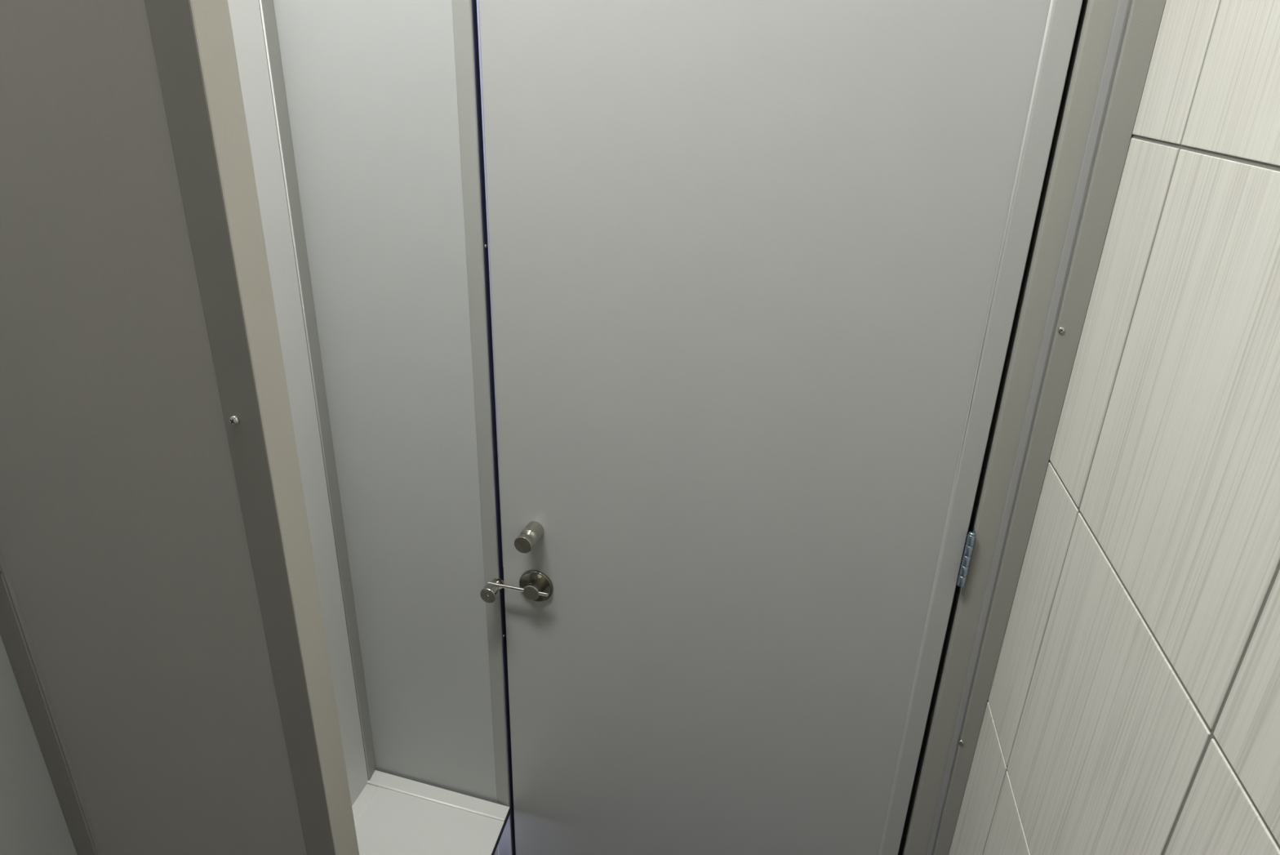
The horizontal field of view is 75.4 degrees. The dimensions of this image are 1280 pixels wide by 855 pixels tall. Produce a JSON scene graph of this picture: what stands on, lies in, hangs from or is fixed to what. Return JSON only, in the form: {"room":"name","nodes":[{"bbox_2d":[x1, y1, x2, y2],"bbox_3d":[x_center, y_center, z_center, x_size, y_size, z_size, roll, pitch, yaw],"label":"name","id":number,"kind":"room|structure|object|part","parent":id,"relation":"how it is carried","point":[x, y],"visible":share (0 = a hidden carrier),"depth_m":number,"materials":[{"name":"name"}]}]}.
{"room":"toilet stall","nodes":[
{"label":"toilet stall","id":0,"kind":"room"},
{"bbox_2d":[0,0,376,854],"bbox_3d":[-0.665,0.503,0.374,0.033,2.100,1.905,7,24,11],"label":"wall","id":1,"kind":"structure","parent":0,"point":[33,821],"depth_m":1.02,"materials":[{"name":"white paint"}]},
{"bbox_2d":[0,0,359,854],"bbox_3d":[-0.404,0.285,0.736,0.291,1.900,0.036,7,24,11],"label":"screen panel","id":2,"kind":"object","parent":1,"relation":"attached to","point":[162,633],"visible":1,"depth_m":0.59,"materials":[{"name":"white"}]},
{"bbox_2d":[351,769,510,854],"bbox_3d":[-0.372,0.698,1.187,0.300,0.020,0.443,8,25,14],"label":"ledge","id":3,"kind":"object","parent":1,"relation":"attached to","point":[393,815],"visible":1,"depth_m":1.33,"materials":[{"name":"grey laminate"}]},
{"bbox_2d":[273,3,333,448],"bbox_3d":[0.335,-0.848,2.848,4.200,2.620,0.050,8,25,14],"label":"wall","id":4,"kind":"structure","parent":0,"point":[273,3],"depth_m":3.36,"materials":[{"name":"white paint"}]},
{"bbox_2d":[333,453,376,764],"bbox_3d":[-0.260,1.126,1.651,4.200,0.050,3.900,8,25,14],"label":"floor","id":5,"kind":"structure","parent":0,"point":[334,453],"depth_m":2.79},
{"bbox_2d":[273,0,515,854],"bbox_3d":[-0.316,0.172,1.193,0.260,2.060,0.060,8,25,14],"label":"panel","id":6,"kind":"object","parent":5,"relation":"on","point":[384,96],"visible":0.96,"depth_m":1.08,"materials":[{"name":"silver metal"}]},
{"bbox_2d":[897,0,1166,854],"bbox_3d":[0.400,0.269,1.027,0.080,2.060,0.039,8,25,14],"label":"door frame","id":7,"kind":"structure","parent":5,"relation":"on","point":[1113,45],"depth_m":0.86,"materials":[{"name":"white"}]},
{"bbox_2d":[476,0,1082,854],"bbox_3d":[0.085,0.173,1.059,0.615,1.870,0.067,8,25,14],"label":"door","id":8,"kind":"structure","parent":7,"relation":"attached to","point":[756,268],"depth_m":0.96,"materials":[{"name":"silver metal"}]},
{"bbox_3d":[-0.148,0.147,1.110,0.025,0.025,0.044,8,25,14],"label":"knob","id":9,"kind":"part","parent":8,"relation":"part of","materials":[{"name":"silver metal"}]},
{"bbox_2d":[948,0,1279,854],"bbox_3d":[0.481,0.019,0.936,0.061,2.654,3.900,6,24,9],"label":"wall","id":10,"kind":"structure","parent":0,"point":[1133,705],"depth_m":0.63,"materials":[{"name":"grey tile"}]}
]}

